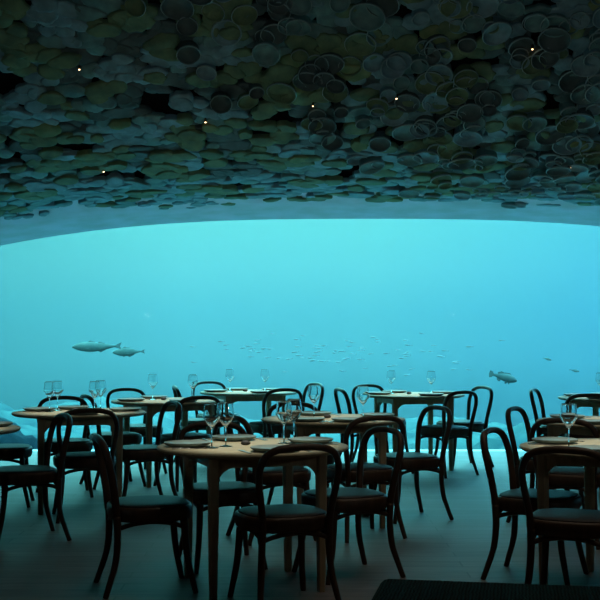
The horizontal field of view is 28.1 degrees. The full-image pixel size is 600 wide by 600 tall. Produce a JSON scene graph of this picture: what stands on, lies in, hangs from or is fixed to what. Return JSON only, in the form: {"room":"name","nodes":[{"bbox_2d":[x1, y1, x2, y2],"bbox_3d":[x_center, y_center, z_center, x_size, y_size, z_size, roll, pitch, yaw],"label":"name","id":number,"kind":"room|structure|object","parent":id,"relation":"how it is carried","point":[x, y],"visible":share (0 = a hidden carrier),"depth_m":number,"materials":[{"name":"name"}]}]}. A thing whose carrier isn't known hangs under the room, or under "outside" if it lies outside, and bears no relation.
{"room":"underwater restaurant","nodes":[
{"label":"underwater restaurant","id":0,"kind":"room"},
{"bbox_2d":[0,0,599,242],"bbox_3d":[0.683,-1.690,5.802,14.706,3.762,16.500,0,-2,0],"label":"ceiling","id":1,"kind":"structure","parent":0,"point":[482,123],"depth_m":11.07,"materials":[{"name":"fabric"},{"name":"metal"}]},
{"bbox_2d":[0,451,599,599],"bbox_3d":[0.700,1.577,5.706,14.600,0.120,16.500,0,-2,0],"label":"floor","id":2,"kind":"structure","parent":0,"point":[37,562],"depth_m":7.49,"materials":[{"name":"wood"}]},
{"bbox_2d":[0,425,20,434],"bbox_3d":[-2.329,1.200,7.710,1.040,0.750,1.040,1,-2,-20],"label":"round table","id":3,"kind":"object","parent":2,"relation":"on","point":[9,429],"visible":0.89,"depth_m":7.66,"materials":[{"name":"brown wood"}]},
{"bbox_2d":[0,444,34,507],"bbox_3d":[-2.402,1.220,9.579,0.529,0.829,0.457,0,-2,-8],"label":"bentwood chair","id":4,"kind":"object","parent":2,"relation":"on","point":[8,452],"visible":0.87,"depth_m":9.42,"materials":[{"name":"brown wood"}]},
{"bbox_2d":[0,444,29,449],"bbox_3d":[-2.365,1.169,9.585,0.410,0.018,0.418,0,-2,-8],"label":"cushion","id":5,"kind":"object","parent":4,"relation":"on","point":[2,446],"depth_m":9.48,"materials":[{"name":"fabric"}]},
{"bbox_2d":[0,413,72,540],"bbox_3d":[-1.806,1.174,7.992,0.529,0.829,0.457,1,-2,-26],"label":"bentwood chair","id":6,"kind":"object","parent":2,"relation":"on","point":[20,476],"visible":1,"depth_m":7.88,"materials":[{"name":"brown wood"}]},
{"bbox_2d":[0,465,55,473],"bbox_3d":[-1.839,1.122,7.977,0.410,0.018,0.418,1,-2,-26],"label":"cushion","id":7,"kind":"object","parent":6,"relation":"on","point":[14,469],"depth_m":7.87,"materials":[{"name":"fabric"}]},
{"bbox_2d":[35,396,93,497],"bbox_3d":[-1.994,1.238,10.175,0.457,0.829,0.529,0,-2,-16],"label":"bentwood chair","id":8,"kind":"object","parent":2,"relation":"on","point":[83,444],"visible":0.5,"depth_m":10.02,"materials":[{"name":"brown wood"}]},
{"bbox_2d":[45,438,90,442],"bbox_3d":[-1.983,1.185,10.141,0.418,0.018,0.410,0,-2,-16],"label":"cushion","id":9,"kind":"object","parent":8,"relation":"on","point":[72,440],"depth_m":10.03,"materials":[{"name":"fabric"}]},
{"bbox_2d":[11,408,145,514],"bbox_3d":[-1.726,1.249,9.379,1.040,0.750,1.040,0,-2,-12],"label":"round table","id":10,"kind":"object","parent":2,"relation":"on","point":[44,419],"visible":0.69,"depth_m":9.09,"materials":[{"name":"brown wood"}]},
{"bbox_2d":[23,407,54,410],"bbox_3d":[-2.064,0.865,9.498,0.254,0.024,0.254,-1,-2,18],"label":"plate","id":11,"kind":"object","parent":10,"relation":"on","point":[25,408],"visible":0.98,"depth_m":9.44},
{"bbox_2d":[43,381,55,411],"bbox_3d":[-1.961,0.756,9.394,0.094,0.235,0.094,0,-2,0],"label":"wine glass","id":12,"kind":"object","parent":10,"relation":"on","point":[49,390],"visible":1,"depth_m":9.37,"materials":[{"name":"clear"}]},
{"bbox_2d":[43,381,55,397],"bbox_3d":[-1.961,0.704,9.395,0.094,0.130,0.094,0,-2,0],"label":"bowl","id":13,"kind":"object","parent":12,"relation":"on","point":[49,386],"depth_m":9.36,"materials":[{"name":"clear glass"}]},
{"bbox_2d":[53,381,63,410],"bbox_3d":[-1.923,0.760,9.518,0.094,0.235,0.094,0,-2,0],"label":"wine glass","id":14,"kind":"object","parent":10,"relation":"on","point":[58,384],"visible":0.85,"depth_m":9.49,"materials":[{"name":"clear"}]},
{"bbox_2d":[54,381,63,396],"bbox_3d":[-1.923,0.707,9.520,0.094,0.130,0.094,0,-2,0],"label":"bowl","id":15,"kind":"object","parent":14,"relation":"on","point":[58,384],"depth_m":9.49,"materials":[{"name":"clear glass"}]},
{"bbox_2d":[58,405,88,409],"bbox_3d":[-1.840,0.871,9.727,0.254,0.024,0.254,1,-2,-19],"label":"plate","id":16,"kind":"object","parent":10,"relation":"on","point":[66,407],"visible":0.88,"depth_m":9.68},
{"bbox_2d":[89,381,100,407],"bbox_3d":[-1.618,0.758,9.456,0.094,0.235,0.094,0,-2,0],"label":"wine glass","id":17,"kind":"object","parent":10,"relation":"on","point":[94,386],"visible":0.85,"depth_m":9.43,"materials":[{"name":"clear"}]},
{"bbox_2d":[89,381,100,397],"bbox_3d":[-1.618,0.705,9.457,0.094,0.130,0.094,0,-2,0],"label":"bowl","id":18,"kind":"object","parent":17,"relation":"on","point":[94,386],"depth_m":9.42,"materials":[{"name":"clear glass"}]},
{"bbox_2d":[96,380,105,407],"bbox_3d":[-1.603,0.763,9.646,0.094,0.235,0.094,0,-2,0],"label":"wine glass","id":19,"kind":"object","parent":10,"relation":"on","point":[102,382],"visible":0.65,"depth_m":9.62,"materials":[{"name":"clear"}]},
{"bbox_2d":[96,380,105,396],"bbox_3d":[-1.603,0.711,9.648,0.094,0.130,0.094,0,-2,0],"label":"bowl","id":20,"kind":"object","parent":19,"relation":"on","point":[102,382],"depth_m":9.62,"materials":[{"name":"clear glass"}]},
{"bbox_2d":[109,407,140,411],"bbox_3d":[-1.383,0.864,9.483,0.254,0.024,0.254,0,-2,-15],"label":"plate","id":21,"kind":"object","parent":10,"relation":"on","point":[119,409],"visible":0.98,"depth_m":9.42,"materials":[{"name":"ceramic"}]},
{"bbox_2d":[52,408,118,523],"bbox_3d":[-1.592,1.200,8.880,0.457,0.829,0.529,0,-2,-16],"label":"bentwood chair","id":22,"kind":"object","parent":2,"relation":"on","point":[75,461],"visible":0.46,"depth_m":8.70,"materials":[{"name":"brown wood"}]},
{"bbox_2d":[55,451,95,458],"bbox_3d":[-1.602,1.149,8.917,0.418,0.018,0.410,0,-2,-16],"label":"cushion","id":23,"kind":"object","parent":22,"relation":"on","point":[91,454],"depth_m":8.78,"materials":[{"name":"fabric"}]},
{"bbox_2d":[79,394,145,489],"bbox_3d":[-1.696,1.256,10.794,0.529,0.829,0.457,1,-2,-26],"label":"bentwood chair","id":24,"kind":"object","parent":2,"relation":"on","point":[129,438],"visible":0.44,"depth_m":10.66,"materials":[{"name":"brown wood"}]},
{"bbox_2d":[91,431,139,436],"bbox_3d":[-1.663,1.204,10.812,0.410,0.018,0.418,1,-2,-26],"label":"cushion","id":25,"kind":"object","parent":24,"relation":"on","point":[125,433],"depth_m":10.69,"materials":[{"name":"fabric"}]},
{"bbox_2d":[106,388,166,473],"bbox_3d":[-1.614,1.285,11.799,0.457,0.829,0.529,1,-2,-34],"label":"bentwood chair","id":26,"kind":"object","parent":2,"relation":"on","point":[138,428],"visible":0.31,"depth_m":11.81,"materials":[{"name":"brown wood"}]},
{"bbox_2d":[130,424,156,427],"bbox_3d":[-1.593,1.232,11.770,0.418,0.018,0.410,1,-2,-34],"label":"cushion","id":27,"kind":"object","parent":26,"relation":"on","point":[131,425],"depth_m":11.67,"materials":[{"name":"fabric"}]},
{"bbox_2d":[92,434,197,598],"bbox_3d":[-0.843,1.128,6.419,0.529,0.829,0.457,0,-2,-16],"label":"bentwood chair","id":28,"kind":"object","parent":2,"relation":"on","point":[149,509],"visible":1,"depth_m":6.27,"materials":[{"name":"brown wood"}]},
{"bbox_2d":[110,495,188,507],"bbox_3d":[-0.807,1.077,6.431,0.410,0.018,0.418,0,-2,-16],"label":"cushion","id":29,"kind":"object","parent":28,"relation":"on","point":[149,501],"depth_m":6.32,"materials":[{"name":"fabric"}]},
{"bbox_2d":[114,400,181,496],"bbox_3d":[-1.230,1.219,9.520,0.529,0.829,0.457,1,-2,-25],"label":"bentwood chair","id":30,"kind":"object","parent":2,"relation":"on","point":[138,453],"visible":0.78,"depth_m":9.40,"materials":[{"name":"brown wood"}]},
{"bbox_2d":[123,444,157,450],"bbox_3d":[-1.264,1.166,9.506,0.410,0.018,0.418,1,-2,-25],"label":"cushion","id":31,"kind":"object","parent":30,"relation":"on","point":[139,447],"depth_m":9.40,"materials":[{"name":"fabric"}]},
{"bbox_2d":[111,397,223,487],"bbox_3d":[-1.218,1.298,11.044,1.040,0.750,1.040,1,-2,-28],"label":"round table","id":32,"kind":"object","parent":2,"relation":"on","point":[151,407],"visible":0.59,"depth_m":10.69,"materials":[{"name":"brown wood"}]},
{"bbox_2d":[148,374,157,399],"bbox_3d":[-1.367,0.807,11.144,0.094,0.235,0.094,0,-2,0],"label":"wine glass","id":33,"kind":"object","parent":32,"relation":"on","point":[152,378],"visible":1,"depth_m":11.11,"materials":[{"name":"clear"}]},
{"bbox_2d":[148,374,157,387],"bbox_3d":[-1.367,0.755,11.146,0.094,0.130,0.094,0,-2,0],"label":"bowl","id":34,"kind":"object","parent":33,"relation":"on","point":[152,378],"depth_m":11.11,"materials":[{"name":"clear glass"}]},
{"bbox_2d":[188,374,197,395],"bbox_3d":[-0.988,0.805,11.058,0.094,0.235,0.094,0,-2,0],"label":"wine glass","id":35,"kind":"object","parent":32,"relation":"on","point":[192,378],"visible":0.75,"depth_m":11.03,"materials":[{"name":"clear"}]},
{"bbox_2d":[188,374,197,388],"bbox_3d":[-0.988,0.752,11.060,0.094,0.130,0.094,0,-2,0],"label":"bowl","id":36,"kind":"object","parent":35,"relation":"on","point":[192,378],"depth_m":11.03,"materials":[{"name":"clear glass"}]},
{"bbox_2d":[153,395,219,491],"bbox_3d":[-0.995,1.252,10.653,0.457,0.829,0.529,1,-2,-32],"label":"bentwood chair","id":37,"kind":"object","parent":2,"relation":"on","point":[189,435],"visible":0.39,"depth_m":10.50,"materials":[{"name":"brown wood"}]},
{"bbox_2d":[161,432,210,437],"bbox_3d":[-1.015,1.201,10.686,0.418,0.018,0.410,1,-2,-32],"label":"cushion","id":38,"kind":"object","parent":37,"relation":"on","point":[189,434],"depth_m":10.57,"materials":[{"name":"fabric"}]},
{"bbox_2d":[172,385,221,466],"bbox_3d":[-1.076,1.309,12.601,0.529,0.829,0.457,0,-2,-12],"label":"bentwood chair","id":39,"kind":"object","parent":2,"relation":"on","point":[176,392],"visible":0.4,"depth_m":12.43,"materials":[{"name":"brown wood"}]},
{"bbox_2d":[191,381,240,433],"bbox_3d":[-0.937,1.338,13.604,0.457,0.829,0.529,1,-2,-30],"label":"bentwood chair","id":40,"kind":"object","parent":2,"relation":"on","point":[200,415],"visible":0.25,"depth_m":13.68,"materials":[{"name":"brown wood"}]},
{"bbox_2d":[178,421,267,573],"bbox_3d":[-0.466,1.148,7.101,0.457,0.829,0.529,1,-2,-17],"label":"bentwood chair","id":41,"kind":"object","parent":2,"relation":"on","point":[242,493],"visible":0.52,"depth_m":6.90,"materials":[{"name":"brown wood"}]},
{"bbox_2d":[193,481,255,491],"bbox_3d":[-0.455,1.095,7.067,0.418,0.018,0.410,1,-2,-17],"label":"cushion","id":42,"kind":"object","parent":41,"relation":"on","point":[224,486],"depth_m":6.97,"materials":[{"name":"fabric"}]},
{"bbox_2d":[200,389,296,437],"bbox_3d":[-0.542,1.346,12.710,1.040,0.750,1.040,0,-2,-16],"label":"round table","id":43,"kind":"object","parent":2,"relation":"on","point":[235,396],"visible":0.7,"depth_m":12.42,"materials":[{"name":"brown wood"}]},
{"bbox_2d":[157,437,347,599],"bbox_3d":[-0.256,1.165,6.514,1.040,0.750,1.040,1,-2,-18],"label":"round table","id":44,"kind":"object","parent":2,"relation":"on","point":[219,460],"visible":0.73,"depth_m":6.29,"materials":[{"name":"brown wood"}]},
{"bbox_2d":[164,440,210,447],"bbox_3d":[-0.607,0.776,6.471,0.254,0.024,0.254,0,-2,-9],"label":"plate","id":45,"kind":"object","parent":44,"relation":"on","point":[174,443],"visible":1,"depth_m":6.43,"materials":[{"name":"ceramic"}]},
{"bbox_2d":[203,403,220,447],"bbox_3d":[-0.469,0.668,6.383,0.094,0.235,0.094,0,-2,0],"label":"wine glass","id":46,"kind":"object","parent":44,"relation":"on","point":[211,414],"visible":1,"depth_m":6.35,"materials":[{"name":"clear"}]},
{"bbox_2d":[203,403,220,427],"bbox_3d":[-0.469,0.616,6.385,0.094,0.130,0.094,0,-2,0],"label":"bowl","id":47,"kind":"object","parent":46,"relation":"on","point":[211,414],"depth_m":6.35,"materials":[{"name":"clear glass"}]},
{"bbox_2d":[219,402,233,446],"bbox_3d":[-0.400,0.671,6.470,0.094,0.235,0.094,0,-2,0],"label":"wine glass","id":48,"kind":"object","parent":44,"relation":"on","point":[226,408],"visible":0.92,"depth_m":6.44,"materials":[{"name":"clear"}]},
{"bbox_2d":[219,402,233,426],"bbox_3d":[-0.400,0.618,6.471,0.094,0.130,0.094,0,-2,0],"label":"bowl","id":49,"kind":"object","parent":48,"relation":"on","point":[226,408],"depth_m":6.44,"materials":[{"name":"clear glass"}]},
{"bbox_2d":[212,434,255,440],"bbox_3d":[-0.377,0.788,6.859,0.254,0.024,0.254,1,-2,-20],"label":"plate","id":50,"kind":"object","parent":44,"relation":"on","point":[229,437],"visible":0.95,"depth_m":6.81,"materials":[{"name":"ceramic"}]},
{"bbox_2d":[250,444,282,451],"bbox_3d":[-0.130,0.768,6.194,0.254,0.024,0.254,1,-2,-21],"label":"plate","id":51,"kind":"object","parent":44,"relation":"on","point":[259,448],"visible":0.38,"depth_m":6.22,"materials":[{"name":"ceramic"}]},
{"bbox_2d":[276,400,291,443],"bbox_3d":[-0.089,0.676,6.650,0.094,0.235,0.094,0,-2,0],"label":"wine glass","id":52,"kind":"object","parent":44,"relation":"on","point":[283,407],"visible":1,"depth_m":6.62,"materials":[{"name":"clear"}]},
{"bbox_2d":[276,400,291,423],"bbox_3d":[-0.089,0.624,6.651,0.094,0.130,0.094,0,-2,0],"label":"bowl","id":53,"kind":"object","parent":52,"relation":"on","point":[283,407],"depth_m":6.62,"materials":[{"name":"clear glass"}]},
{"bbox_2d":[287,399,301,436],"bbox_3d":[-0.034,0.682,6.840,0.094,0.235,0.094,0,-2,0],"label":"wine glass","id":54,"kind":"object","parent":44,"relation":"on","point":[296,403],"visible":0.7,"depth_m":6.81,"materials":[{"name":"clear"}]},
{"bbox_2d":[287,399,301,421],"bbox_3d":[-0.034,0.629,6.842,0.094,0.130,0.094,0,-2,0],"label":"bowl","id":55,"kind":"object","parent":54,"relation":"on","point":[296,403],"depth_m":6.81,"materials":[{"name":"clear glass"}]},
{"bbox_2d":[288,436,333,443],"bbox_3d":[0.060,0.783,6.686,0.254,0.024,0.254,1,-2,-27],"label":"plate","id":56,"kind":"object","parent":44,"relation":"on","point":[309,439],"visible":0.97,"depth_m":6.65,"materials":[{"name":"ceramic"}]},
{"bbox_2d":[226,415,315,545],"bbox_3d":[-0.202,1.174,7.985,0.529,0.829,0.457,1,-2,-22],"label":"bentwood chair","id":57,"kind":"object","parent":2,"relation":"on","point":[272,476],"visible":0.34,"depth_m":7.83,"materials":[{"name":"brown wood"}]},
{"bbox_2d":[248,466,307,472],"bbox_3d":[-0.167,1.123,8.001,0.410,0.018,0.418,1,-2,-22],"label":"cushion","id":58,"kind":"object","parent":57,"relation":"on","point":[296,469],"depth_m":7.86,"materials":[{"name":"fabric"}]},
{"bbox_2d":[249,388,302,437],"bbox_3d":[-0.267,1.295,12.140,0.457,0.829,0.529,1,-2,-28],"label":"bentwood chair","id":59,"kind":"object","parent":2,"relation":"on","point":[259,427],"visible":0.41,"depth_m":11.95,"materials":[{"name":"brown wood"}]},
{"bbox_2d":[227,443,341,599],"bbox_3d":[-0.078,1.117,6.049,0.457,0.829,0.529,1,-2,-22],"label":"bentwood chair","id":60,"kind":"object","parent":2,"relation":"on","point":[281,520],"visible":1,"depth_m":5.92,"materials":[{"name":"brown wood"}]},
{"bbox_2d":[238,504,325,517],"bbox_3d":[-0.092,1.067,6.085,0.418,0.018,0.410,1,-2,-22],"label":"cushion","id":61,"kind":"object","parent":60,"relation":"on","point":[275,510],"depth_m":5.99,"materials":[{"name":"fabric"}]},
{"bbox_2d":[273,382,323,436],"bbox_3d":[-0.036,1.326,13.199,0.529,0.829,0.457,1,-2,-27],"label":"bentwood chair","id":62,"kind":"object","parent":2,"relation":"on","point":[313,383],"visible":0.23,"depth_m":13.21,"materials":[{"name":"brown wood"}]},
{"bbox_2d":[266,402,339,513],"bbox_3d":[0.017,1.210,9.225,0.457,0.829,0.529,1,-2,-19],"label":"bentwood chair","id":63,"kind":"object","parent":2,"relation":"on","point":[330,460],"visible":0.09,"depth_m":9.33,"materials":[{"name":"brown wood"}]},
{"bbox_2d":[261,414,404,528],"bbox_3d":[0.239,1.228,8.643,1.040,0.750,1.040,0,-2,-10],"label":"round table","id":64,"kind":"object","parent":2,"relation":"on","point":[302,429],"visible":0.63,"depth_m":8.37,"materials":[{"name":"brown wood"}]},
{"bbox_2d":[290,417,324,421],"bbox_3d":[0.049,0.831,8.354,0.254,0.024,0.254,-1,-2,32],"label":"plate","id":65,"kind":"object","parent":64,"relation":"on","point":[300,419],"visible":0.74,"depth_m":8.27,"materials":[{"name":"ceramic"}]},
{"bbox_2d":[308,385,319,416],"bbox_3d":[0.102,0.736,8.710,0.094,0.235,0.094,0,-2,0],"label":"wine glass","id":66,"kind":"object","parent":64,"relation":"on","point":[313,390],"visible":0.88,"depth_m":8.68,"materials":[{"name":"clear"}]},
{"bbox_2d":[308,385,319,402],"bbox_3d":[0.102,0.684,8.711,0.094,0.130,0.094,0,-2,0],"label":"bowl","id":67,"kind":"object","parent":66,"relation":"on","point":[313,390],"depth_m":8.68,"materials":[{"name":"clear glass"}]},
{"bbox_2d":[301,411,331,415],"bbox_3d":[0.112,0.850,8.985,0.254,0.024,0.254,1,-2,-21],"label":"plate","id":68,"kind":"object","parent":64,"relation":"on","point":[306,413],"visible":0.84,"depth_m":8.91,"materials":[{"name":"ceramic"}]},
{"bbox_2d":[331,417,358,421],"bbox_3d":[0.344,0.830,8.315,0.254,0.024,0.254,1,-2,-17],"label":"plate","id":69,"kind":"object","parent":64,"relation":"on","point":[337,419],"visible":0.68,"depth_m":8.26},
{"bbox_2d":[357,386,369,415],"bbox_3d":[0.450,0.732,8.554,0.094,0.235,0.094,0,-2,0],"label":"wine glass","id":70,"kind":"object","parent":64,"relation":"on","point":[363,395],"visible":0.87,"depth_m":8.52,"materials":[{"name":"clear"}]},
{"bbox_2d":[357,386,369,403],"bbox_3d":[0.450,0.679,8.555,0.094,0.130,0.094,0,-2,0],"label":"bowl","id":71,"kind":"object","parent":70,"relation":"on","point":[363,395],"depth_m":8.52,"materials":[{"name":"clear glass"}]},
{"bbox_2d":[292,426,405,584],"bbox_3d":[0.282,1.139,6.789,0.529,0.829,0.457,1,-2,-27],"label":"bentwood chair","id":72,"kind":"object","parent":2,"relation":"on","point":[358,500],"visible":0.77,"depth_m":6.68,"materials":[{"name":"brown wood"}]},
{"bbox_2d":[304,487,384,498],"bbox_3d":[0.249,1.087,6.774,0.410,0.018,0.418,1,-2,-27],"label":"cushion","id":73,"kind":"object","parent":72,"relation":"on","point":[344,492],"depth_m":6.69,"materials":[{"name":"fabric"}]},
{"bbox_2d":[334,387,389,462],"bbox_3d":[0.624,1.293,12.069,0.529,0.829,0.457,0,-2,-14],"label":"bentwood chair","id":74,"kind":"object","parent":2,"relation":"on","point":[337,389],"visible":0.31,"depth_m":11.93,"materials":[{"name":"brown wood"}]},
{"bbox_2d":[327,415,406,542],"bbox_3d":[0.415,1.177,8.088,0.457,0.829,0.529,1,-2,-23],"label":"bentwood chair","id":75,"kind":"object","parent":2,"relation":"on","point":[373,473],"visible":0.69,"depth_m":7.93,"materials":[{"name":"brown wood"}]},
{"bbox_2d":[327,463,392,470],"bbox_3d":[0.401,1.126,8.123,0.418,0.018,0.410,1,-2,-23],"label":"cushion","id":76,"kind":"object","parent":75,"relation":"on","point":[353,466],"depth_m":8.01,"materials":[{"name":"fabric"}]},
{"bbox_2d":[351,384,408,461],"bbox_3d":[0.854,1.312,12.736,0.457,0.829,0.529,1,-2,-33],"label":"bentwood chair","id":77,"kind":"object","parent":2,"relation":"on","point":[380,388],"visible":0.27,"depth_m":12.78,"materials":[{"name":"brown wood"}]},
{"bbox_2d":[366,405,453,523],"bbox_3d":[0.820,1.200,8.884,0.529,0.829,0.457,1,-2,-25],"label":"bentwood chair","id":78,"kind":"object","parent":2,"relation":"on","point":[416,461],"visible":0.77,"depth_m":8.77,"materials":[{"name":"brown wood"}]},
{"bbox_2d":[376,452,436,458],"bbox_3d":[0.786,1.148,8.870,0.410,0.018,0.418,1,-2,-25],"label":"cushion","id":79,"kind":"object","parent":78,"relation":"on","point":[407,455],"depth_m":8.77,"materials":[{"name":"fabric"}]},
{"bbox_2d":[369,392,464,470],"bbox_3d":[1.149,1.330,12.170,1.040,0.750,1.040,0,-2,-14],"label":"round table","id":80,"kind":"object","parent":2,"relation":"on","point":[396,400],"visible":0.65,"depth_m":11.91,"materials":[{"name":"brown wood"}]},
{"bbox_2d":[387,370,395,393],"bbox_3d":[0.933,0.841,12.288,0.094,0.235,0.094,0,-2,0],"label":"wine glass","id":81,"kind":"object","parent":80,"relation":"on","point":[391,376],"visible":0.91,"depth_m":12.26,"materials":[{"name":"clear"}]},
{"bbox_2d":[387,370,395,382],"bbox_3d":[0.933,0.788,12.290,0.094,0.130,0.094,0,-2,0],"label":"bowl","id":82,"kind":"object","parent":81,"relation":"on","point":[391,376],"depth_m":12.26,"materials":[{"name":"clear glass"}]},
{"bbox_2d":[427,371,435,392],"bbox_3d":[1.325,0.836,12.122,0.094,0.235,0.094,0,-2,0],"label":"wine glass","id":83,"kind":"object","parent":80,"relation":"on","point":[431,376],"visible":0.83,"depth_m":12.09,"materials":[{"name":"clear"}]},
{"bbox_2d":[427,371,435,383],"bbox_3d":[1.325,0.783,12.124,0.094,0.130,0.094,0,-2,0],"label":"bowl","id":84,"kind":"object","parent":83,"relation":"on","point":[431,376],"depth_m":12.09,"materials":[{"name":"clear glass"}]},
{"bbox_2d":[411,390,478,477],"bbox_3d":[1.411,1.280,11.622,0.457,0.829,0.529,1,-2,-37],"label":"bentwood chair","id":85,"kind":"object","parent":2,"relation":"on","point":[427,431],"visible":0.77,"depth_m":11.50,"materials":[{"name":"brown wood"}]},
{"bbox_2d":[422,424,466,428],"bbox_3d":[1.389,1.229,11.653,0.418,0.018,0.410,1,-2,-37],"label":"cushion","id":86,"kind":"object","parent":85,"relation":"on","point":[440,426],"depth_m":11.54,"materials":[{"name":"fabric"}]},
{"bbox_2d":[434,386,493,468],"bbox_3d":[1.687,1.302,12.385,0.529,0.829,0.457,1,-2,-23],"label":"bentwood chair","id":87,"kind":"object","parent":2,"relation":"on","point":[478,426],"visible":0.55,"depth_m":12.27,"materials":[{"name":"brown wood"}]},
{"bbox_2d":[438,419,481,422],"bbox_3d":[1.653,1.250,12.373,0.410,0.018,0.418,1,-2,-23],"label":"cushion","id":88,"kind":"object","parent":87,"relation":"on","point":[455,420],"depth_m":12.28,"materials":[{"name":"fabric"}]},
{"bbox_2d":[372,579,599,599],"bbox_3d":[1.085,1.243,4.037,1.700,0.450,0.560,0,-2,10],"label":"upholstered bench","id":89,"kind":"object","parent":2,"relation":"on","point":[389,589],"visible":1,"depth_m":4.21,"materials":[{"name":"black fabric"}]},
{"bbox_2d":[480,427,588,585],"bbox_3d":[1.304,1.137,6.733,0.529,0.829,0.457,-1,-2,27],"label":"bentwood chair","id":90,"kind":"object","parent":2,"relation":"on","point":[511,501],"visible":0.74,"depth_m":6.63,"materials":[{"name":"brown wood"}]},
{"bbox_2d":[499,488,577,500],"bbox_3d":[1.337,1.085,6.717,0.410,0.018,0.418,-1,-2,27],"label":"cushion","id":91,"kind":"object","parent":90,"relation":"on","point":[514,494],"depth_m":6.62,"materials":[{"name":"fabric"}]},
{"bbox_2d":[505,406,584,522],"bbox_3d":[1.792,1.196,8.748,0.529,0.829,0.457,-1,-2,28],"label":"bentwood chair","id":92,"kind":"object","parent":2,"relation":"on","point":[530,468],"visible":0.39,"depth_m":8.66,"materials":[{"name":"brown wood"}]},
{"bbox_2d":[529,388,564,436],"bbox_3d":[2.547,1.287,11.848,0.529,0.829,0.457,-1,-2,22],"label":"bentwood chair","id":93,"kind":"object","parent":2,"relation":"on","point":[542,429],"visible":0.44,"depth_m":11.73,"materials":[{"name":"brown wood"}]},
{"bbox_2d":[519,446,599,584],"bbox_3d":[1.343,1.113,5.902,0.457,0.829,0.529,-1,-2,22],"label":"bentwood chair","id":94,"kind":"object","parent":2,"relation":"on","point":[553,524],"visible":0.97,"depth_m":5.78,"materials":[{"name":"brown wood"}]},
{"bbox_2d":[533,508,599,522],"bbox_3d":[1.357,1.062,5.938,0.418,0.018,0.410,-1,-2,22],"label":"cushion","id":95,"kind":"object","parent":94,"relation":"on","point":[546,515],"depth_m":5.85,"materials":[{"name":"fabric"}]},
{"bbox_2d":[519,438,599,584],"bbox_3d":[1.708,1.164,6.455,1.040,0.750,1.040,-1,-2,38],"label":"round table","id":96,"kind":"object","parent":2,"relation":"on","point":[545,462],"visible":0.54,"depth_m":6.39,"materials":[{"name":"brown wood"}]},
{"bbox_2d":[532,437,577,443],"bbox_3d":[1.417,0.782,6.670,0.254,0.024,0.254,-1,-2,35],"label":"plate","id":97,"kind":"object","parent":96,"relation":"on","point":[545,440],"visible":0.98,"depth_m":6.61,"materials":[{"name":"ceramic"}]},
{"bbox_2d":[560,403,577,445],"bbox_3d":[1.429,0.668,6.383,0.094,0.235,0.094,0,-2,0],"label":"wine glass","id":98,"kind":"object","parent":96,"relation":"on","point":[568,411],"visible":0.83,"depth_m":6.35,"materials":[{"name":"clear"}]},
{"bbox_2d":[560,403,577,427],"bbox_3d":[1.429,0.616,6.385,0.094,0.130,0.094,0,-2,0],"label":"bowl","id":99,"kind":"object","parent":98,"relation":"on","point":[568,411],"depth_m":6.35,"materials":[{"name":"clear glass"}]},
{"bbox_2d":[529,418,599,549],"bbox_3d":[1.772,1.170,7.846,0.457,0.829,0.529,-1,-2,24],"label":"bentwood chair","id":100,"kind":"object","parent":2,"relation":"on","point":[560,477],"visible":0.48,"depth_m":7.68,"materials":[{"name":"brown wood"}]},
{"bbox_2d":[549,466,599,474],"bbox_3d":[1.787,1.119,7.882,0.418,0.018,0.410,-1,-2,24],"label":"cushion","id":101,"kind":"object","parent":100,"relation":"on","point":[556,470],"depth_m":7.77,"materials":[{"name":"fabric"}]},
{"bbox_2d":[536,416,599,508],"bbox_3d":[2.183,1.220,8.389,1.040,0.750,1.040,1,-2,-40],"label":"round table","id":102,"kind":"object","parent":2,"relation":"on","point":[553,429],"visible":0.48,"depth_m":8.29,"materials":[{"name":"brown wood"}]},
{"bbox_2d":[558,395,599,415],"bbox_3d":[3.019,1.313,11.579,1.040,0.750,1.040,-1,-2,36],"label":"round table","id":103,"kind":"object","parent":2,"relation":"on","point":[583,401],"visible":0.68,"depth_m":11.43,"materials":[{"name":"brown wood"}]},
{"bbox_2d":[565,393,599,437],"bbox_3d":[2.670,1.264,11.057,0.457,0.829,0.529,0,-2,14],"label":"bentwood chair","id":104,"kind":"object","parent":2,"relation":"on","point":[574,396],"visible":0.16,"depth_m":10.87,"materials":[{"name":"brown wood"}]},
{"bbox_2d":[0,217,599,450],"bbox_3d":[0.700,-0.238,14.123,14.600,6.400,0.220,0,-2,0],"label":"wall window","id":105,"kind":"structure","parent":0,"point":[577,223],"depth_m":14.14,"materials":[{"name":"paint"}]},
{"bbox_3d":[0.000,-1.038,38.171,80.000,21.000,47.750,0,-2,0],"label":"sea water","id":106,"kind":"object","parent":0,"visible":0},
{"bbox_2d":[72,341,121,351],"bbox_3d":[-3.214,0.736,18.987,0.800,0.184,0.112,0,-2,4],"label":"cod","id":107,"kind":"object","parent":106,"relation":"in","point":[90,346],"visible":1,"depth_m":18.96,"materials":[{"name":"grey"}]},
{"bbox_2d":[112,347,144,356],"bbox_3d":[-2.796,0.849,19.584,0.540,0.169,0.074,0,-2,6],"label":"haddock","id":108,"kind":"object","parent":106,"relation":"in","point":[125,351],"visible":1,"depth_m":19.56,"materials":[{"name":"grey"}]},
{"bbox_2d":[489,370,516,384],"bbox_3d":[3.041,1.160,17.975,0.417,0.218,0.073,0,-2,8],"label":"wrasse","id":109,"kind":"object","parent":106,"relation":"in","point":[508,378],"visible":1,"depth_m":17.95,"materials":[{"name":"grey"}]},
{"label":"outside","id":110,"kind":"structure","parent":0,"visible":0},
{"bbox_2d":[0,396,558,448],"bbox_3d":[0.000,3.922,37.202,48.000,4.513,46.000,0,-2,0],"label":"sandy seabed","id":111,"kind":"structure","parent":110,"point":[28,426],"depth_m":27.98,"materials":[{"name":"sand"}]},
{"bbox_2d":[0,417,36,448],"bbox_3d":[-4.191,2.418,16.730,1.997,1.554,1.527,0,-2,0],"label":"rock","id":112,"kind":"object","parent":111,"relation":"on","point":[17,437],"visible":0.08,"depth_m":16.58,"materials":[{"name":"stone"}]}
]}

